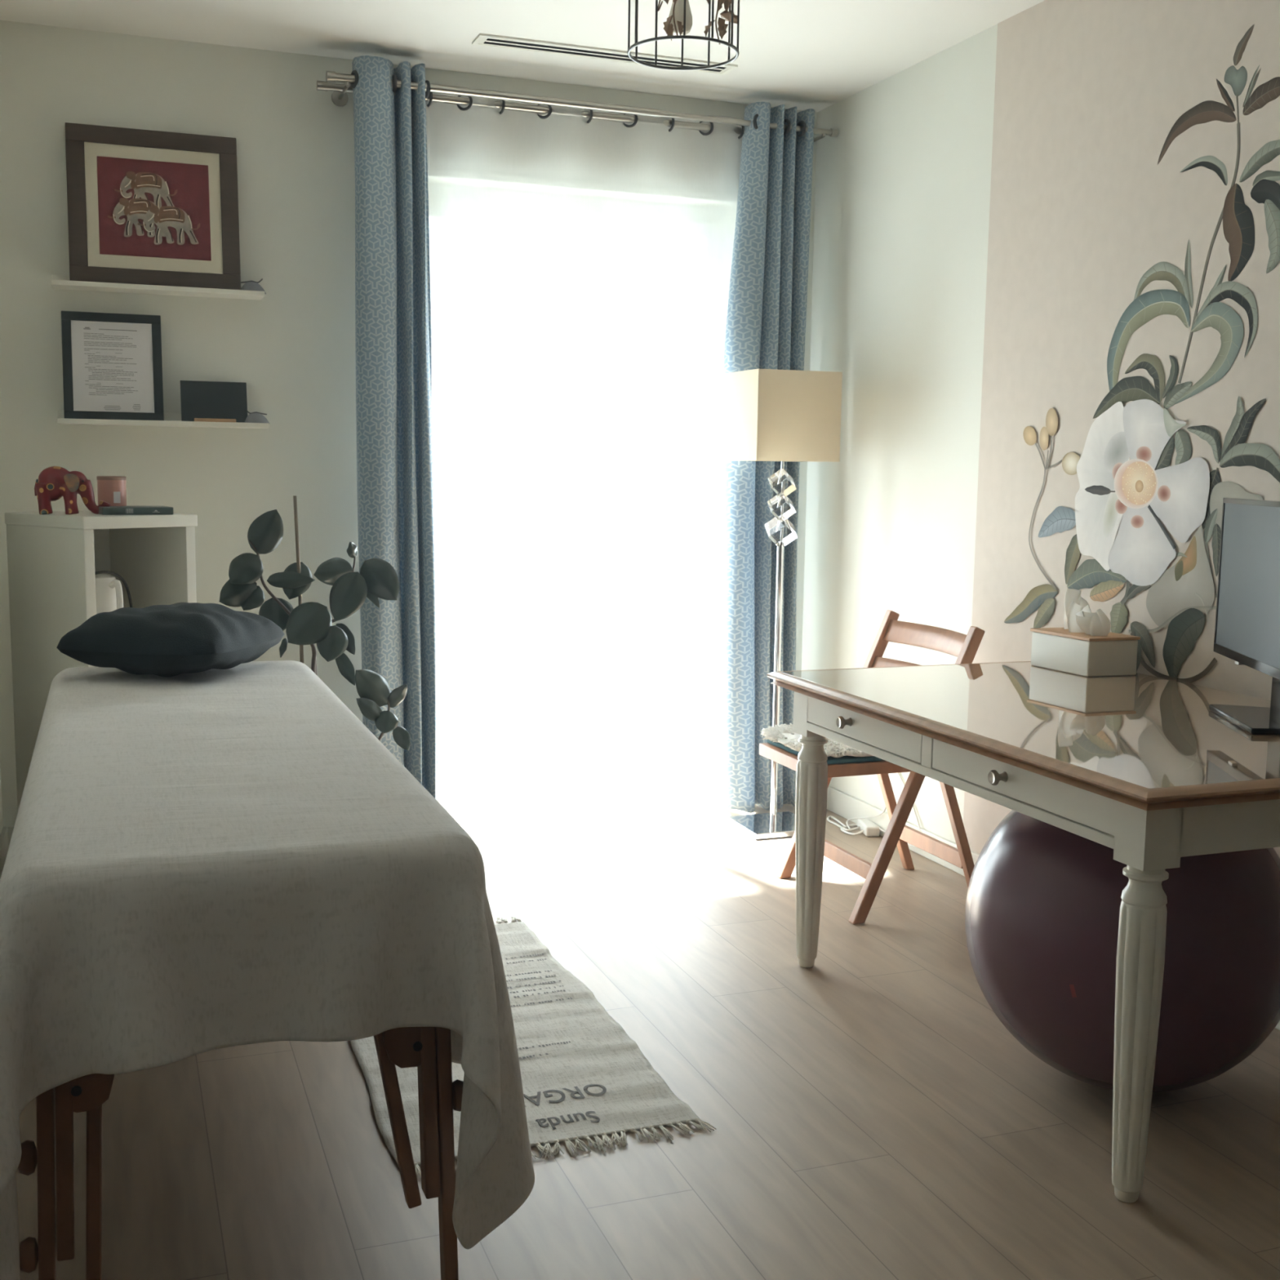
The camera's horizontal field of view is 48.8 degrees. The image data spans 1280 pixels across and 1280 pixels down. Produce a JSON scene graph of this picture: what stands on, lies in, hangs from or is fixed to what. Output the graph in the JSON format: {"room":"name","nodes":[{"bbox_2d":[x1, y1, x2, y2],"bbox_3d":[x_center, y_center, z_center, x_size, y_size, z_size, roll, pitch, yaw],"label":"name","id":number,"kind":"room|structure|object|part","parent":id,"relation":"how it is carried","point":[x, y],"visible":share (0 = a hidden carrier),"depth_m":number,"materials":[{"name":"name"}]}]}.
{"room":"massage therapy room","nodes":[
{"label":"massage therapy room","id":0,"kind":"room"},
{"bbox_2d":[0,767,3,835],"bbox_3d":[-0.787,-0.136,0.827,0.200,2.500,7.320,-2,7,-20],"label":"wall","id":1,"kind":"structure","parent":0,"point":[1,806],"depth_m":4.36,"materials":[{"name":"paint"}]},
{"bbox_2d":[0,826,8,879],"bbox_3d":[-0.704,1.059,1.012,0.014,0.085,7.320,-2,7,-20],"label":"baseboard","id":2,"kind":"structure","parent":1,"relation":"attached to","point":[4,835],"depth_m":4.26,"materials":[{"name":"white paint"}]},
{"bbox_2d":[0,20,817,826],"bbox_3d":[-0.711,-0.627,4.838,3.164,2.500,0.200,-2,7,-20],"label":"wall","id":3,"kind":"structure","parent":0,"point":[293,348],"depth_m":4.45,"materials":[{"name":"paint"}]},
{"bbox_2d":[50,274,264,300],"bbox_3d":[-1.469,-1.084,4.321,0.612,0.042,0.121,-2,7,-20],"label":"ledge","id":4,"kind":"object","parent":3,"relation":"attached to","point":[58,282],"visible":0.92,"depth_m":4.29,"materials":[{"name":"white paint"}]},
{"bbox_2d":[65,122,240,289],"bbox_3d":[-1.479,-1.312,4.303,0.493,0.476,0.082,-2,7,-20],"label":"framed picture","id":5,"kind":"object","parent":4,"relation":"on","point":[145,206],"visible":0.98,"depth_m":4.29,"materials":[{"name":"brown wood"}]},
{"bbox_2d":[106,197,165,237],"bbox_3d":[-1.518,-1.279,4.281,0.182,0.118,0.017,-2,7,-20],"label":"elephant","id":6,"kind":"object","parent":5,"relation":"attached to","point":[126,217],"depth_m":4.28,"materials":[{"name":"silver fabric"}]},
{"bbox_2d":[114,171,177,208],"bbox_3d":[-1.500,-1.362,4.290,0.182,0.119,0.017,-2,7,-20],"label":"elephant","id":7,"kind":"object","parent":5,"relation":"attached to","point":[132,189],"depth_m":4.29,"materials":[{"name":"silver fabric"}]},
{"bbox_2d":[137,205,199,244],"bbox_3d":[-1.437,-1.264,4.309,0.182,0.119,0.017,-2,7,-20],"label":"elephant","id":8,"kind":"object","parent":5,"relation":"attached to","point":[157,224],"depth_m":4.31,"materials":[{"name":"silver fabric"}]},
{"bbox_2d":[240,278,266,293],"bbox_3d":[-1.213,-1.108,4.413,0.089,0.045,0.069,-2,7,-20],"label":"sachet","id":9,"kind":"object","parent":4,"relation":"on","point":[249,285],"visible":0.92,"depth_m":4.39,"materials":[{"name":"grey fabric"}]},
{"bbox_2d":[57,410,269,428],"bbox_3d":[-1.471,-0.683,4.372,0.615,0.042,0.121,-2,7,-20],"label":"ledge","id":10,"kind":"object","parent":3,"relation":"attached to","point":[171,420],"visible":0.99,"depth_m":4.33,"materials":[{"name":"white paint"}]},
{"bbox_2d":[61,311,164,420],"bbox_3d":[-1.609,-0.833,4.312,0.285,0.328,0.068,-2,7,-20],"label":"framed document","id":11,"kind":"object","parent":10,"relation":"on","point":[113,363],"visible":0.98,"depth_m":4.31,"materials":[{"name":"paper"}]},
{"bbox_2d":[84,333,137,395],"bbox_3d":[-1.614,-0.840,4.308,0.150,0.186,0.031,-2,7,-20],"label":"print","id":12,"kind":"object","parent":11,"relation":"attached to","point":[110,359],"depth_m":4.31},
{"bbox_2d":[103,405,120,410],"bbox_3d":[-1.608,-0.707,4.303,0.050,0.014,0.002,-2,7,-20],"label":"print","id":13,"kind":"object","parent":11,"relation":"attached to","point":[105,407],"depth_m":4.30},
{"bbox_2d":[180,380,247,422],"bbox_3d":[-1.330,-0.744,4.412,0.199,0.129,0.051,-2,7,-20],"label":"memo board","id":14,"kind":"object","parent":10,"relation":"on","point":[201,401],"visible":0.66,"depth_m":4.42,"materials":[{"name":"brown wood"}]},
{"bbox_2d":[244,408,269,423],"bbox_3d":[-1.215,-0.707,4.464,0.089,0.045,0.069,-2,7,-20],"label":"sachet","id":15,"kind":"object","parent":10,"relation":"on","point":[253,417],"visible":0.96,"depth_m":4.44,"materials":[{"name":"grey fabric"}]},
{"bbox_2d":[7,772,796,848],"bbox_3d":[-0.691,0.584,4.886,2.736,0.085,0.014,-2,7,-20],"label":"baseboard","id":16,"kind":"structure","parent":3,"relation":"attached to","point":[10,828],"depth_m":4.40,"materials":[{"name":"white paint"}]},
{"bbox_2d":[315,71,838,142],"bbox_3d":[-0.173,-1.742,4.689,1.773,0.061,0.183,-2,7,-20],"label":"curtain rod","id":17,"kind":"object","parent":3,"relation":"attached to","point":[340,98],"visible":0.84,"depth_m":4.59,"materials":[{"name":"metal"}]},
{"bbox_2d":[350,55,438,801],"bbox_3d":[-0.777,-0.575,4.546,0.282,2.454,0.140,-2,7,-20],"label":"drape","id":18,"kind":"object","parent":17,"relation":"hanging from","point":[395,464],"visible":0.91,"depth_m":4.48,"materials":[{"name":"blue fabric"}]},
{"bbox_2d":[425,92,744,824],"bbox_3d":[-0.185,-0.583,4.814,1.130,2.410,0.082,-2,7,-20],"label":"sheer curtain","id":19,"kind":"object","parent":17,"relation":"hanging from","point":[580,266],"visible":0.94,"depth_m":4.81,"materials":[{"name":"white fabric"}]},
{"bbox_2d":[716,102,814,813],"bbox_3d":[0.441,-0.611,4.986,0.328,2.454,0.163,-2,7,-20],"label":"drape","id":20,"kind":"object","parent":17,"relation":"hanging from","point":[766,317],"visible":0.75,"depth_m":4.94,"materials":[{"name":"blue fabric"}]},
{"bbox_2d":[0,0,1044,111],"bbox_3d":[0.621,-1.470,1.185,3.164,0.100,7.720,-2,7,-20],"label":"ceiling","id":21,"kind":"structure","parent":0,"point":[816,55],"depth_m":4.18,"materials":[{"name":"paint"}]},
{"bbox_2d":[471,33,737,75],"bbox_3d":[-0.100,-1.820,4.393,0.840,0.006,0.100,-2,7,-20],"label":"ceiling vent","id":22,"kind":"object","parent":21,"relation":"in","point":[482,39],"visible":1,"depth_m":4.36,"materials":[{"name":"white metal"}]},
{"bbox_2d":[626,0,739,70],"bbox_3d":[0.099,-1.488,3.145,0.251,0.355,0.251,-2,7,-20],"label":"pendant lamp","id":23,"kind":"object","parent":21,"relation":"hanging from","point":[678,23],"visible":1,"depth_m":3.14,"materials":[{"name":"grey metal"}]},
{"bbox_3d":[0.090,-1.401,3.153,0.055,0.097,0.055,-2,7,-20],"label":"bulb","id":24,"kind":"part","parent":23,"relation":"part of","materials":[{"name":"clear glass"}]},
{"bbox_2d":[15,794,1279,1279],"bbox_3d":[0.584,1.111,1.502,3.164,0.100,7.720,-2,7,-20],"label":"floor","id":25,"kind":"structure","parent":0,"point":[873,1115],"depth_m":2.60,"materials":[{"name":"brown wood"}]},
{"bbox_2d":[4,511,197,810],"bbox_3d":[-1.539,0.173,4.080,0.406,1.074,0.355,6,9,37],"label":"base cabinet","id":26,"kind":"object","parent":25,"relation":"on","point":[54,558],"visible":0.37,"depth_m":3.98,"materials":[{"name":"white paint"}]},
{"bbox_3d":[-1.639,0.203,3.959,0.400,1.040,0.030,6,9,37],"label":"panel","id":27,"kind":"part","parent":26,"relation":"part of","materials":[{"name":"white paint"}]},
{"bbox_2d":[34,466,110,514],"bbox_3d":[-1.572,-0.414,3.913,0.196,0.132,0.082,-2,7,-20],"label":"elephant figurine","id":28,"kind":"object","parent":26,"relation":"on","point":[53,482],"visible":1,"depth_m":3.88,"materials":[{"name":"red paint"}]},
{"bbox_3d":[-1.696,0.158,4.199,0.012,1.010,0.285,6,9,37],"label":"panel","id":29,"kind":"part","parent":26,"relation":"part of","materials":[{"name":"white paint"}]},
{"bbox_2d":[96,475,126,506],"bbox_3d":[-1.503,-0.414,4.020,0.079,0.104,0.079,-2,7,-20],"label":"candle jar","id":30,"kind":"object","parent":26,"relation":"on","point":[112,490],"visible":0.72,"depth_m":3.99,"materials":[{"name":"pink glass"}]},
{"bbox_3d":[-1.502,-0.460,4.014,0.079,0.010,0.079,-2,7,-20],"label":"lid","id":31,"kind":"part","parent":30,"relation":"part of","materials":[{"name":"brown wood"}]},
{"bbox_2d":[94,570,133,613],"bbox_3d":[-1.504,-0.096,3.947,0.149,0.200,0.142,0,7,-7],"label":"electric kettle","id":32,"kind":"object","parent":26,"relation":"on","point":[108,590],"visible":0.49,"depth_m":3.90,"materials":[{"name":"white plastic"}]},
{"bbox_3d":[-1.446,-0.100,3.902,0.051,0.136,0.018,6,9,37],"label":"handle","id":33,"kind":"part","parent":32,"relation":"part of","materials":[{"name":"white plastic"}]},
{"bbox_2d":[98,506,173,515],"bbox_3d":[-1.428,-0.366,3.984,0.190,0.021,0.130,-3,8,-30],"label":"book","id":34,"kind":"object","parent":26,"relation":"on","point":[111,510],"visible":0.86,"depth_m":3.93,"materials":[{"name":"paper"}]},
{"bbox_3d":[-1.446,0.176,4.207,0.400,1.040,0.030,6,9,37],"label":"panel","id":35,"kind":"part","parent":26,"relation":"part of","materials":[{"name":"white paint"}]},
{"bbox_2d":[17,1026,463,1279],"bbox_3d":[-0.857,0.526,2.820,0.643,0.698,1.921,-2,7,-20],"label":"massage table","id":36,"kind":"object","parent":25,"relation":"on","point":[428,1049],"visible":0.25,"depth_m":1.92,"materials":[{"name":"wood"}]},
{"bbox_3d":[-0.818,0.691,1.885,0.025,0.046,0.046,-2,7,-20],"label":"knob","id":37,"kind":"part","parent":36,"relation":"part of","materials":[{"name":"brown wood"}]},
{"bbox_3d":[-0.821,0.826,1.896,0.025,0.046,0.046,-2,7,-20],"label":"knob","id":38,"kind":"part","parent":36,"relation":"part of","materials":[{"name":"brown wood"}]},
{"bbox_3d":[-0.797,0.710,1.895,0.033,0.560,0.054,-2,7,-20],"label":"leg","id":39,"kind":"part","parent":36,"relation":"part of","materials":[{"name":"brown wood"}]},
{"bbox_3d":[-0.773,0.631,1.897,0.030,0.405,0.050,-2,7,-20],"label":"leg","id":40,"kind":"part","parent":36,"relation":"part of","materials":[{"name":"brown wood"}]},
{"bbox_2d":[0,660,534,1279],"bbox_3d":[-0.861,0.462,2.803,0.845,0.586,2.211,-2,7,-20],"label":"blanket","id":41,"kind":"object","parent":36,"relation":"on","point":[213,859],"visible":0.97,"depth_m":1.93,"materials":[{"name":"white fabric"}]},
{"bbox_2d":[56,602,284,676],"bbox_3d":[-1.143,-0.004,3.476,0.405,0.176,0.405,2,7,10],"label":"cushion","id":42,"kind":"object","parent":41,"relation":"on","point":[175,639],"visible":1,"depth_m":3.31,"materials":[{"name":"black fabric"}]},
{"bbox_3d":[-0.312,0.617,2.068,0.030,0.405,0.050,-2,7,-20],"label":"leg","id":43,"kind":"part","parent":36,"relation":"part of","materials":[{"name":"brown wood"}]},
{"bbox_3d":[-0.289,0.694,2.084,0.033,0.560,0.054,-2,7,-20],"label":"leg","id":44,"kind":"part","parent":36,"relation":"part of","materials":[{"name":"brown wood"}]},
{"bbox_3d":[-0.268,0.674,2.090,0.025,0.046,0.046,-2,7,-20],"label":"knob","id":45,"kind":"part","parent":36,"relation":"part of","materials":[{"name":"brown wood"}]},
{"bbox_2d":[219,495,410,750],"bbox_3d":[-0.946,0.141,4.179,0.514,1.128,0.264,1,7,5],"label":"rubber plant","id":46,"kind":"object","parent":25,"relation":"on","point":[309,623],"visible":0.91,"depth_m":4.14,"materials":[{"name":"green plant"}]},
{"bbox_3d":[-1.048,0.105,4.160,0.190,0.803,0.015,-2,7,-20],"label":"stem","id":47,"kind":"part","parent":46,"relation":"part of","materials":[{"name":"green plant"}]},
{"bbox_3d":[-0.916,0.126,4.223,0.135,0.750,0.034,-2,7,-20],"label":"stem","id":48,"kind":"part","parent":46,"relation":"part of","materials":[{"name":"green plant"}]},
{"bbox_3d":[-0.845,0.339,4.229,0.193,0.337,0.015,0,7,-11],"label":"stem","id":49,"kind":"part","parent":46,"relation":"part of","materials":[{"name":"green plant"}]},
{"bbox_2d":[350,915,716,1177],"bbox_3d":[-0.368,0.840,3.140,0.600,0.012,1.353,-2,7,-20],"label":"rug","id":50,"kind":"object","parent":25,"relation":"on","point":[583,1076],"visible":0.48,"depth_m":2.86,"materials":[{"name":"fabric"}]},
{"bbox_2d":[506,953,543,959],"bbox_3d":[-0.288,0.792,3.533,0.098,0.001,0.011,-2,7,-20],"label":"print","id":51,"kind":"object","parent":50,"relation":"on","point":[515,956],"depth_m":3.54},
{"bbox_2d":[506,958,546,964],"bbox_3d":[-0.281,0.796,3.499,0.102,0.001,0.011,-2,7,-20],"label":"print","id":52,"kind":"object","parent":50,"relation":"on","point":[527,961],"depth_m":3.50},
{"bbox_2d":[505,969,551,976],"bbox_3d":[-0.270,0.807,3.418,0.118,0.001,0.012,-2,7,-20],"label":"print","id":53,"kind":"object","parent":50,"relation":"on","point":[532,972],"depth_m":3.42},
{"bbox_2d":[506,974,555,982],"bbox_3d":[-0.261,0.810,3.381,0.124,0.001,0.012,-2,7,-20],"label":"print","id":54,"kind":"object","parent":50,"relation":"on","point":[533,978],"depth_m":3.38},
{"bbox_2d":[518,1053,548,1058],"bbox_3d":[-0.236,0.866,2.933,0.094,0.001,0.011,-2,7,-20],"label":"print","id":55,"kind":"object","parent":50,"relation":"on","point":[522,1055],"depth_m":2.94},
{"bbox_2d":[507,980,560,988],"bbox_3d":[-0.250,0.816,3.345,0.133,0.001,0.012,-2,7,-20],"label":"print","id":56,"kind":"object","parent":50,"relation":"on","point":[535,984],"depth_m":3.35},
{"bbox_2d":[509,985,563,993],"bbox_3d":[-0.241,0.820,3.312,0.131,0.001,0.011,-2,7,-20],"label":"print","id":57,"kind":"object","parent":50,"relation":"on","point":[547,988],"depth_m":3.31},
{"bbox_2d":[513,989,565,997],"bbox_3d":[-0.233,0.822,3.279,0.123,0.001,0.012,-2,7,-20],"label":"print","id":58,"kind":"object","parent":50,"relation":"on","point":[550,993],"depth_m":3.28},
{"bbox_2d":[511,997,572,1006],"bbox_3d":[-0.229,0.830,3.233,0.154,0.002,0.012,-2,7,-20],"label":"print","id":59,"kind":"object","parent":50,"relation":"on","point":[543,1002],"depth_m":3.24},
{"bbox_2d":[517,1040,570,1049],"bbox_3d":[-0.221,0.860,2.985,0.156,0.001,0.012,-2,7,-20],"label":"print","id":60,"kind":"object","parent":50,"relation":"on","point":[551,1045],"depth_m":2.99},
{"bbox_2d":[721,368,842,839],"bbox_3d":[0.458,-0.119,4.767,0.300,1.541,0.280,-2,7,-20],"label":"floor lamp","id":61,"kind":"object","parent":25,"relation":"on","point":[769,415],"visible":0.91,"depth_m":4.60,"materials":[{"name":"beige fabric"}]},
{"bbox_3d":[0.467,-0.740,4.691,0.300,0.290,0.280,-2,7,-20],"label":"lamp shade","id":62,"kind":"part","parent":61,"relation":"part of","materials":[{"name":"fabric"}]},
{"bbox_3d":[0.473,-0.487,4.715,0.010,0.315,0.010,-2,7,-20],"label":"rod","id":63,"kind":"part","parent":61,"relation":"part of","materials":[{"name":"silver metal"}]},
{"bbox_2d":[759,609,985,924],"bbox_3d":[0.663,0.341,4.069,0.546,0.804,0.480,-2,7,-20],"label":"folding chair","id":64,"kind":"object","parent":25,"relation":"on","point":[965,647],"visible":0.47,"depth_m":3.98,"materials":[{"name":"brown wood"}]},
{"bbox_2d":[760,723,884,764],"bbox_3d":[0.583,0.283,4.032,0.428,0.066,0.411,-2,7,-20],"label":"seat pad","id":65,"kind":"object","parent":64,"relation":"on","point":[782,736],"visible":0.33,"depth_m":3.89,"materials":[{"name":"white fur"}]},
{"bbox_3d":[0.590,0.333,4.041,0.390,0.034,0.340,-2,7,-20],"label":"seat frame","id":66,"kind":"part","parent":64,"relation":"part of","materials":[{"name":"brown wood"}]},
{"bbox_3d":[0.601,0.313,4.284,0.380,0.804,0.030,-2,7,-20],"label":"leg","id":67,"kind":"part","parent":64,"relation":"part of","materials":[{"name":"brown wood"}]},
{"bbox_3d":[0.774,0.511,4.336,0.162,0.404,0.028,-2,7,-20],"label":"leg","id":68,"kind":"part","parent":64,"relation":"part of","materials":[{"name":"brown wood"}]},
{"bbox_3d":[0.758,0.367,3.866,0.380,0.804,0.030,-2,7,-20],"label":"leg","id":69,"kind":"part","parent":64,"relation":"part of","materials":[{"name":"brown wood"}]},
{"bbox_3d":[0.906,0.556,3.985,0.162,0.404,0.028,-2,7,-20],"label":"leg","id":70,"kind":"part","parent":64,"relation":"part of","materials":[{"name":"brown wood"}]},
{"bbox_2d":[826,773,921,847],"bbox_3d":[0.779,0.484,4.733,0.123,0.362,0.544,-2,7,-20],"label":"extension cord","id":71,"kind":"object","parent":25,"relation":"on","point":[868,828],"visible":0.73,"depth_m":4.78,"materials":[{"name":"white plastic"}]},
{"bbox_3d":[0.712,0.634,4.886,0.095,0.022,0.249,-2,7,-20],"label":"cord","id":72,"kind":"part","parent":71,"relation":"part of","materials":[{"name":"white plastic"}]},
{"bbox_3d":[0.763,0.504,4.802,0.087,0.300,0.198,-2,7,-20],"label":"cord","id":73,"kind":"part","parent":71,"relation":"part of","materials":[{"name":"white plastic"}]},
{"bbox_3d":[0.830,0.477,4.703,0.030,0.340,0.454,-2,7,-20],"label":"cord","id":74,"kind":"part","parent":71,"relation":"part of","materials":[{"name":"white plastic"}]},
{"bbox_2d":[766,661,1279,1202],"bbox_3d":[0.967,0.507,3.045,0.896,0.732,1.373,-2,7,-20],"label":"writing desk","id":75,"kind":"object","parent":25,"relation":"on","point":[1140,766],"visible":0.88,"depth_m":2.64,"materials":[{"name":"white wood"}]},
{"bbox_3d":[0.419,0.463,3.474,0.075,0.701,0.075,-2,7,-20],"label":"leg","id":76,"kind":"part","parent":75,"relation":"part of","materials":[{"name":"white paint"}]},
{"bbox_3d":[0.461,0.186,3.188,0.030,0.029,0.029,-2,7,-20],"label":"knob","id":77,"kind":"part","parent":75,"relation":"part of","materials":[{"name":"metal"}]},
{"bbox_3d":[0.497,0.189,3.155,0.013,0.071,0.511,-2,7,-20],"label":"drawer","id":78,"kind":"part","parent":75,"relation":"part of","materials":[{"name":"white paint"}]},
{"bbox_3d":[0.606,0.235,2.874,0.020,0.098,1.124,-2,7,-20],"label":"rail","id":79,"kind":"part","parent":75,"relation":"part of","materials":[{"name":"white paint"}]},
{"bbox_3d":[0.668,0.256,2.637,0.030,0.029,0.029,-2,7,-20],"label":"knob","id":80,"kind":"part","parent":75,"relation":"part of","materials":[{"name":"metal"}]},
{"bbox_3d":[0.700,0.259,2.614,0.013,0.071,0.565,-2,7,-20],"label":"drawer","id":81,"kind":"part","parent":75,"relation":"part of","materials":[{"name":"white paint"}]},
{"bbox_2d":[1030,588,1140,676],"bbox_3d":[1.119,-0.025,3.558,0.159,0.203,0.228,-2,7,-20],"label":"tissue box","id":82,"kind":"object","parent":75,"relation":"on","point":[1086,646],"visible":1,"depth_m":3.49,"materials":[{"name":"white paint"}]},
{"bbox_3d":[1.119,-0.015,3.559,0.159,0.007,0.228,-2,7,-20],"label":"lid","id":83,"kind":"part","parent":82,"relation":"part of","materials":[{"name":"brown wood"}]},
{"bbox_3d":[0.835,0.604,2.368,0.075,0.701,0.075,-2,7,-20],"label":"leg","id":84,"kind":"part","parent":75,"relation":"part of","materials":[{"name":"white paint"}]},
{"bbox_2d":[1208,497,1279,734],"bbox_3d":[1.289,-0.048,2.776,0.202,0.445,0.624,2,7,6],"label":"computer monitor","id":85,"kind":"object","parent":75,"relation":"on","point":[1247,624],"visible":1,"depth_m":2.87,"materials":[{"name":"plastic"}]},
{"bbox_3d":[1.246,-0.104,2.773,0.027,0.336,0.624,2,7,6],"label":"casing","id":86,"kind":"part","parent":85,"relation":"part of","materials":[{"name":"silver metal"}]},
{"bbox_2d":[964,809,1279,1092],"bbox_3d":[0.985,0.578,2.854,0.640,0.638,0.640,-2,7,-20],"label":"exercise ball","id":87,"kind":"object","parent":25,"relation":"on","point":[1043,901],"visible":0.73,"depth_m":2.61,"materials":[{"name":"purple plastic"}]},
{"bbox_2d":[801,24,997,851],"bbox_3d":[1.991,-0.223,1.860,0.200,2.500,7.320,-2,7,-20],"label":"wall","id":88,"kind":"structure","parent":0,"point":[902,189],"depth_m":4.58,"materials":[{"name":"paint"}]},
{"bbox_2d":[795,772,1279,1030],"bbox_3d":[1.873,0.979,1.970,0.014,0.085,7.320,-2,7,-20],"label":"baseboard","id":89,"kind":"structure","parent":88,"relation":"attached to","point":[839,802],"depth_m":4.83,"materials":[{"name":"white paint"}]},
{"bbox_2d":[963,0,1279,857],"bbox_3d":[2.088,-0.196,1.302,0.004,2.415,6.208,-2,7,-20],"label":"wall mural","id":90,"kind":"object","parent":88,"relation":"attached to","point":[1131,378],"visible":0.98,"depth_m":3.55}
]}

